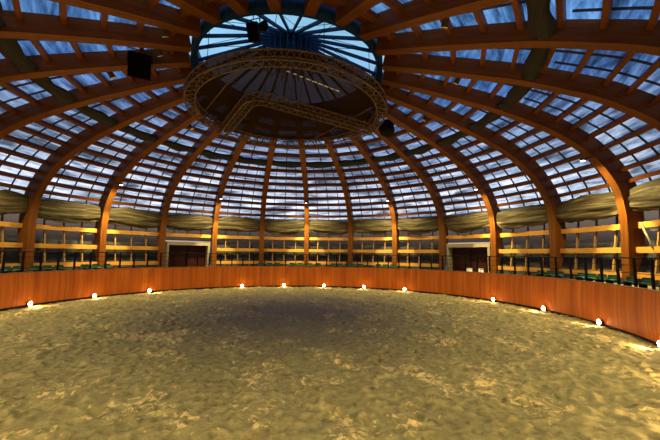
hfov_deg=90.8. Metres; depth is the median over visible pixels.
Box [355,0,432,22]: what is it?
roof window
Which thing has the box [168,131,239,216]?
roof window
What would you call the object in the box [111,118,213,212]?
roof window
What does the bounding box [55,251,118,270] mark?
railing
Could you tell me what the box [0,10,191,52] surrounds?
rib
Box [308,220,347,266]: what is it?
window
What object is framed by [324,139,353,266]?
rib
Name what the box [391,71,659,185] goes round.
roof window
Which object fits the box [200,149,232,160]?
shade
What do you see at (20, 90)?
roof window
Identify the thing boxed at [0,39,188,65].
roof window
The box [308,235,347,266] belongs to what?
framing
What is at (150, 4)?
roof window
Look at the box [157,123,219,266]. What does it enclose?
rib
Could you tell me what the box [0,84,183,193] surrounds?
roof window
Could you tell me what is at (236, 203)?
roof window
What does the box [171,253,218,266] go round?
railing
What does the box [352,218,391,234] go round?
canvas
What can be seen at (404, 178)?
roof window
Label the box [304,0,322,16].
rib
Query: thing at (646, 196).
canvas
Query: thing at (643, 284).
chair
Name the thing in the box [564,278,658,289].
floor
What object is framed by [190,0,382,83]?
skylight
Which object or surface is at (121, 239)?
window
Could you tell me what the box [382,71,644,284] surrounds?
rib
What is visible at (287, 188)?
roof window
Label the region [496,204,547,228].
canvas
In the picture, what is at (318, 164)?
shade
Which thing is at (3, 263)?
railing
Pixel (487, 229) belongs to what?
window
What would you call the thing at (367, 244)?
window
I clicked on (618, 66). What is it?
roof window
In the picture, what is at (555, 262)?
railing
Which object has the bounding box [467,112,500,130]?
shade
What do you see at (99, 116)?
shade
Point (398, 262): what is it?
railing
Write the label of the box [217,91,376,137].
truss
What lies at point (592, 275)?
chair
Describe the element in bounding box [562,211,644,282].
window
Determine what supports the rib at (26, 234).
on the floor at (649, 286)
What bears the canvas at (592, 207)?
attached to the rib at (632, 237)
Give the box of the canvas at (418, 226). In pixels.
[397,217,438,234]
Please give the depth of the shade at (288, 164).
24.36 m
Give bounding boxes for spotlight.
[107,72,115,78]
[155,49,162,56]
[160,28,168,37]
[441,17,449,27]
[453,78,460,84]
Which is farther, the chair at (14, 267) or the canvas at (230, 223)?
the canvas at (230, 223)
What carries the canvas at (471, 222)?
attached to the rib at (397, 116)
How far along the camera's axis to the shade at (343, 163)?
23.81 m
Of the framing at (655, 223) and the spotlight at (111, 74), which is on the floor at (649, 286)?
the framing at (655, 223)
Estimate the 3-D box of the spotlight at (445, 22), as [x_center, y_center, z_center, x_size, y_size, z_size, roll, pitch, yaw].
[3.604,-6.192,10.192,0.248,0.368,0.332,0,-6,6]
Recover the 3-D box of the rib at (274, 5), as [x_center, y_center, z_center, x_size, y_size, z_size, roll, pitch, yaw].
[-1.766,-3.244,4.624,0.480,9.867,11.609,1,-6,-1]
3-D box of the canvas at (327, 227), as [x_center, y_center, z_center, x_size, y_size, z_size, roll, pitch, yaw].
[-0.130,0.691,29.568,3.580,1.427,0.508,0,-6,7]
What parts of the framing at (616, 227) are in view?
rail, rail, rail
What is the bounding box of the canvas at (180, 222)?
[166,214,212,230]
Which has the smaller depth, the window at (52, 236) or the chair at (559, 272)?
the chair at (559, 272)
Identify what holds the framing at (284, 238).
on the floor at (649, 286)
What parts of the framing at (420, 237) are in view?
rail, rail, rail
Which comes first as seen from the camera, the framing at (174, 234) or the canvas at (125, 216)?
the canvas at (125, 216)
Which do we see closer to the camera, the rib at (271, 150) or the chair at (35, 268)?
the chair at (35, 268)
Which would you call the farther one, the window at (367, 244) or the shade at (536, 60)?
the window at (367, 244)
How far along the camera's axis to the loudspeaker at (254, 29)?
10.59 m
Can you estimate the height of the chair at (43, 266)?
0.442 m
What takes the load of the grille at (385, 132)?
attached to the loudspeaker at (386, 129)
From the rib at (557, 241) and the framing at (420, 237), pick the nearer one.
the rib at (557, 241)
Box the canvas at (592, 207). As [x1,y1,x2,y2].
[555,192,617,222]
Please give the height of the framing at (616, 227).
4.311 m
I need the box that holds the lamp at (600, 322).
[597,319,604,325]
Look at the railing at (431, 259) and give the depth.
22.73 m
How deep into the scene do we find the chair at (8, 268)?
15.71 m
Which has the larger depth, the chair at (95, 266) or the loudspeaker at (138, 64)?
the chair at (95, 266)
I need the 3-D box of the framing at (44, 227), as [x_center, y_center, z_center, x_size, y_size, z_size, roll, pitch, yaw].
[-16.302,0.979,20.055,0.794,4.311,3.679,-2,-7,22]
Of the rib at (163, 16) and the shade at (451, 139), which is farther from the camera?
the shade at (451, 139)
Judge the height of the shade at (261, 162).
0.501 m
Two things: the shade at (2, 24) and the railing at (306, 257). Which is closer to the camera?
the shade at (2, 24)
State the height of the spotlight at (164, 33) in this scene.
0.368 m
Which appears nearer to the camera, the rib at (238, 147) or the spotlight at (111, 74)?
the spotlight at (111, 74)
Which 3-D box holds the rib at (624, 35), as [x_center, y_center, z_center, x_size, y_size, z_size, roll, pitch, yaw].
[6.883,-2.611,9.737,11.609,9.867,0.480,-3,-7,29]
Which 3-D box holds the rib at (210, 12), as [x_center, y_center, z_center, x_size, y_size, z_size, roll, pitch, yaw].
[-6.817,-3.160,5.902,0.480,9.867,11.609,-3,-7,29]
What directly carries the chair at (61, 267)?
on the floor at (649, 286)
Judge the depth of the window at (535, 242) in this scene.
20.66 m
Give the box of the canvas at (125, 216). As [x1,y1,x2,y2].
[108,207,160,228]
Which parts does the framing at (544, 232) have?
rail, rail, rail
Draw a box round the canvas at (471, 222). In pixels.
[444,212,489,232]
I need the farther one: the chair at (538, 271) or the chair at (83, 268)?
the chair at (83, 268)
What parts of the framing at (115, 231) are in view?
rail, rail, rail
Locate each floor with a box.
[0,286,659,439]
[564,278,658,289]
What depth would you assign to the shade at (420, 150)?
20.74 m
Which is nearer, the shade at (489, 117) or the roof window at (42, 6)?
the roof window at (42, 6)
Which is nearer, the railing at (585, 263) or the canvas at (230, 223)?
the railing at (585, 263)
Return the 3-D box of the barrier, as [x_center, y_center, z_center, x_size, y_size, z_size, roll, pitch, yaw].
[-2.177,3.475,15.651,25.328,1.690,22.082,1,-6,-8]
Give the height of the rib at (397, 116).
9.867 m
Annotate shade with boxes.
[0,2,5,28]
[0,38,38,72]
[30,77,76,103]
[76,105,117,125]
[119,125,157,140]
[160,140,195,152]
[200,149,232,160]
[237,156,266,165]
[272,160,300,167]
[306,161,333,167]
[339,158,367,166]
[371,152,400,162]
[404,144,434,155]
[437,131,468,145]
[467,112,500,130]
[496,85,529,110]
[522,48,549,80]
[525,0,555,39]
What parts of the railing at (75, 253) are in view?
post, post, rail, post, post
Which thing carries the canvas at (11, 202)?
attached to the rib at (28, 113)
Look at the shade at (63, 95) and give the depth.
13.49 m
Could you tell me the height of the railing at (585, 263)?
1.188 m
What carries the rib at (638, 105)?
on the floor at (649, 286)
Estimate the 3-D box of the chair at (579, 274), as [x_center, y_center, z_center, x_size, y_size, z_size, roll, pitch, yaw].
[11.607,2.685,15.181,0.458,0.442,0.466,1,-6,-4]
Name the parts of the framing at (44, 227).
rail, rail, rail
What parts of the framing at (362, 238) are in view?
rail, rail, rail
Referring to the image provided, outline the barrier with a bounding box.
[0,266,659,345]
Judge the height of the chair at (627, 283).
0.442 m
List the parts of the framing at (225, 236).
rail, rail, rail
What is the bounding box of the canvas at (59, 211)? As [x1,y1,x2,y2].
[37,199,100,222]
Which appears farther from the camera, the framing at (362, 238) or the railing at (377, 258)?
the framing at (362, 238)
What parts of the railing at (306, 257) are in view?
rail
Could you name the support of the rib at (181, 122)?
on the floor at (649, 286)
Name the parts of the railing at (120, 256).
rail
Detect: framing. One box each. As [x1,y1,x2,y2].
[0,215,22,267]
[33,219,96,270]
[106,225,158,267]
[166,230,211,237]
[216,231,259,265]
[263,234,303,265]
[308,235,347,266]
[352,233,391,267]
[397,232,438,269]
[446,228,489,238]
[498,224,549,274]
[559,215,621,282]
[636,210,659,286]
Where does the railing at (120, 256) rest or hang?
on the floor at (649, 286)
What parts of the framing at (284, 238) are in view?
rail, rail, rail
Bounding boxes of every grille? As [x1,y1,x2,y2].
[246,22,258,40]
[382,129,392,136]
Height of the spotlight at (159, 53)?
0.368 m
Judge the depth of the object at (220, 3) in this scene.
10.97 m
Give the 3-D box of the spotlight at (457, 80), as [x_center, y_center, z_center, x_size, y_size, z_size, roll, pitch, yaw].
[5.292,-5.817,13.555,0.248,0.368,0.332,3,-7,-24]
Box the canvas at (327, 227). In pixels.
[309,220,347,234]
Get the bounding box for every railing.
[0,251,56,272]
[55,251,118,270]
[118,252,170,267]
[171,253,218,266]
[219,253,254,265]
[264,254,304,265]
[305,254,344,266]
[345,255,386,267]
[387,255,429,268]
[429,255,474,270]
[475,256,525,273]
[525,256,582,278]
[582,257,649,286]
[648,257,659,289]
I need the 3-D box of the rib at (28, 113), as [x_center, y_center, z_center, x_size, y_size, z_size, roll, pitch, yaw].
[-11.968,-2.298,14.508,11.609,9.867,0.480,1,-6,-1]
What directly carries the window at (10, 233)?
on the floor at (649, 286)
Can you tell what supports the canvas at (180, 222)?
attached to the rib at (238, 147)
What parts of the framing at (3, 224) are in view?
rail, rail, rail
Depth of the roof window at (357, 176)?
27.33 m
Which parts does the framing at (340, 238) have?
rail, rail, rail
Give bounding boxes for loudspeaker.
[127,47,152,80]
[246,0,268,42]
[379,115,394,136]
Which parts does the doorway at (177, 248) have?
door, panel, door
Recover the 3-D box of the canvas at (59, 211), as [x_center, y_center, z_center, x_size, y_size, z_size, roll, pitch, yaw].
[-16.106,-0.485,20.138,0.504,1.417,3.580,-2,-7,22]
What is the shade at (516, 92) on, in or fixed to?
attached to the rib at (632, 237)
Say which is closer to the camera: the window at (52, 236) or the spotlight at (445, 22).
the spotlight at (445, 22)
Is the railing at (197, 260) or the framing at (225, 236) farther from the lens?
the framing at (225, 236)
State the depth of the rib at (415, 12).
10.37 m
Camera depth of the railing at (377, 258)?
26.15 m
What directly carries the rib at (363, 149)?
on the floor at (649, 286)
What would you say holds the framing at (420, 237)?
on the floor at (649, 286)
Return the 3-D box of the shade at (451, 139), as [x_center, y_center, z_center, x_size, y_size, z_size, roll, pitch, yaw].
[7.046,-4.711,18.758,0.670,0.488,2.182,3,-7,-25]
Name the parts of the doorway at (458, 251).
door, door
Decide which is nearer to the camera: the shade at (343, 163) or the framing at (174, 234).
the shade at (343, 163)
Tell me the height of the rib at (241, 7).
9.867 m
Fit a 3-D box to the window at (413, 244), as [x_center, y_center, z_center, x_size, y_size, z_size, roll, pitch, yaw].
[7.500,1.889,26.913,4.228,4.425,0.571,-4,-8,37]
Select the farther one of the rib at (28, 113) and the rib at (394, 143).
the rib at (394, 143)
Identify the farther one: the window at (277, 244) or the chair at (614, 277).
the window at (277, 244)
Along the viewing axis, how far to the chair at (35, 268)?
16.94 m
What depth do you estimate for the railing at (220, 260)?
25.92 m
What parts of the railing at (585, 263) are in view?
post, post, rail, rail, rail, post, rail, post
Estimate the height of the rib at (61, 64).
9.867 m
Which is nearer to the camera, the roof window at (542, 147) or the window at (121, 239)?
the roof window at (542, 147)
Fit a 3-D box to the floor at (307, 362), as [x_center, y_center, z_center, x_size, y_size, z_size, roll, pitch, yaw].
[-1.967,4.111,13.964,25.700,0.268,25.700,1,-6,-8]
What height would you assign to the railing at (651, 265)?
1.188 m
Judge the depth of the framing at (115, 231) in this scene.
23.44 m
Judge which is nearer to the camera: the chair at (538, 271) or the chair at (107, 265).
the chair at (538, 271)
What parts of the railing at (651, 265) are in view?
post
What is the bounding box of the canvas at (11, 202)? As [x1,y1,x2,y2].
[0,189,28,214]
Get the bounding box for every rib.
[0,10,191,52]
[0,49,190,83]
[0,67,192,138]
[18,85,187,271]
[49,0,201,37]
[94,106,201,268]
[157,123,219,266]
[165,0,220,24]
[210,133,249,265]
[223,0,248,15]
[259,139,275,262]
[266,0,281,11]
[298,142,308,265]
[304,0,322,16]
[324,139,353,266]
[335,0,382,26]
[349,134,398,267]
[359,0,515,40]
[372,122,447,269]
[375,19,659,55]
[380,84,565,277]
[381,102,501,272]
[382,54,659,130]
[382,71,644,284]
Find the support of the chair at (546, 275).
on the floor at (649, 286)
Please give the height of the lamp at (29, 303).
0.302 m
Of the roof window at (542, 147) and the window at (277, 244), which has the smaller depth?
the roof window at (542, 147)
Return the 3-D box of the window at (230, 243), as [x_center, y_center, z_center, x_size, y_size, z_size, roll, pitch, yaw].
[-8.162,1.925,28.765,4.228,4.425,0.571,3,-7,-23]
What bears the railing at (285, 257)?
on the floor at (649, 286)
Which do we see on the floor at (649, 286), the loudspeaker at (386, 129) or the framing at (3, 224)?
the framing at (3, 224)
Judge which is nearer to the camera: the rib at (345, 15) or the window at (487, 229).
the rib at (345, 15)
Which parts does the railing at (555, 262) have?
post, post, rail, post, post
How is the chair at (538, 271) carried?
on the floor at (649, 286)
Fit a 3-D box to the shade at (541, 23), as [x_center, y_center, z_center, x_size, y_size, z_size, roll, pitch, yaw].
[5.936,-5.785,9.160,0.678,0.512,2.167,-4,-8,37]
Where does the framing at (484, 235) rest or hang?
attached to the rib at (394, 143)
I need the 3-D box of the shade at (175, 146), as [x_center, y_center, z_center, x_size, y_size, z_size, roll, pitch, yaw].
[-9.645,-4.673,20.730,0.671,0.494,2.167,-4,-8,37]
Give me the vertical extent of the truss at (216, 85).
1.813 m
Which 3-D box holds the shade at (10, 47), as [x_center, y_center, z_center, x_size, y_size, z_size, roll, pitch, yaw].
[-10.810,-5.730,11.143,0.678,0.471,2.173,3,-7,-24]
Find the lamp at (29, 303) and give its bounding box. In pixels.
[26,301,32,306]
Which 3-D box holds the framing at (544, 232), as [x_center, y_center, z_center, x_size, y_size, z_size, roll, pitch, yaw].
[12.281,1.312,20.410,0.794,4.311,3.679,3,-7,-23]
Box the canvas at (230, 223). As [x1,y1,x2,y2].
[218,216,259,231]
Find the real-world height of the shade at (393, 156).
0.489 m
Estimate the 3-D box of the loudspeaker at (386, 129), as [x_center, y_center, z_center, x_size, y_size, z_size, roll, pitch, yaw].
[2.880,-5.248,16.570,0.772,1.966,0.817,1,-6,-8]
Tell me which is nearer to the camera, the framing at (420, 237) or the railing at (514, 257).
the railing at (514, 257)
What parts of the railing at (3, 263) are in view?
post, post, rail, post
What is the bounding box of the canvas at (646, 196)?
[628,178,659,210]
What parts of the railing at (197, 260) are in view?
rail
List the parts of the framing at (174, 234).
rail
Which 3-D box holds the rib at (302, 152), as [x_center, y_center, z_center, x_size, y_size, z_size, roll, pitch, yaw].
[-2.039,-1.117,24.643,0.480,9.867,11.609,1,-6,-1]
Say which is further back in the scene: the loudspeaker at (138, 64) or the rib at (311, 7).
the loudspeaker at (138, 64)
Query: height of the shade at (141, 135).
0.506 m
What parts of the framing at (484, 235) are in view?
rail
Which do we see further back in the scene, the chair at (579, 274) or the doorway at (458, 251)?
the doorway at (458, 251)
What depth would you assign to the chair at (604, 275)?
14.06 m
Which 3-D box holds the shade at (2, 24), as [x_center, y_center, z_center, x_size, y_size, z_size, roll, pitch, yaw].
[-9.494,-5.935,8.983,0.678,0.500,2.169,5,-8,-38]
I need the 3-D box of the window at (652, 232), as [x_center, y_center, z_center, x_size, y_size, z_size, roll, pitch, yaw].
[13.732,0.419,12.500,0.571,4.425,4.228,0,-6,7]
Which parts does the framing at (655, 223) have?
rail, rail, rail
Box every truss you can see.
[183,15,386,147]
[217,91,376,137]
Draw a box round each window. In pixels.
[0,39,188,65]
[0,54,190,120]
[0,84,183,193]
[0,214,19,272]
[2,0,184,36]
[20,218,95,270]
[42,101,190,205]
[106,207,157,268]
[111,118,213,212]
[145,0,200,19]
[166,228,210,241]
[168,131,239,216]
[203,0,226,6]
[216,220,259,265]
[219,136,269,219]
[264,219,303,265]
[265,140,303,220]
[305,140,347,221]
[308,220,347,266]
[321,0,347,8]
[331,136,390,220]
[353,218,391,267]
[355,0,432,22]
[360,128,436,218]
[376,0,659,40]
[378,118,486,215]
[382,71,611,201]
[384,48,659,104]
[387,101,543,211]
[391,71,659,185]
[397,218,438,269]
[448,227,489,242]
[499,223,562,276]
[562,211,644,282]
[641,210,659,285]
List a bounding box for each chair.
[0,266,16,272]
[13,266,28,272]
[30,265,43,271]
[42,265,55,270]
[54,265,67,269]
[81,264,92,269]
[92,264,102,268]
[102,264,113,268]
[532,270,544,275]
[543,271,553,276]
[549,271,563,277]
[574,273,584,279]
[581,273,596,280]
[591,274,606,281]
[599,275,616,283]
[616,276,633,285]
[632,277,650,288]
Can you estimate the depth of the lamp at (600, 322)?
12.42 m
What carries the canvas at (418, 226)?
attached to the rib at (363, 149)
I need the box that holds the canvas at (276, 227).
[264,220,303,234]
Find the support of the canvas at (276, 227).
attached to the rib at (302, 152)
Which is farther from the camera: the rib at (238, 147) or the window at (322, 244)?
the window at (322, 244)
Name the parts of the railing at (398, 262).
rail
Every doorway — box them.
[164,241,209,266]
[446,243,490,272]
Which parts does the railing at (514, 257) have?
post, rail, post, post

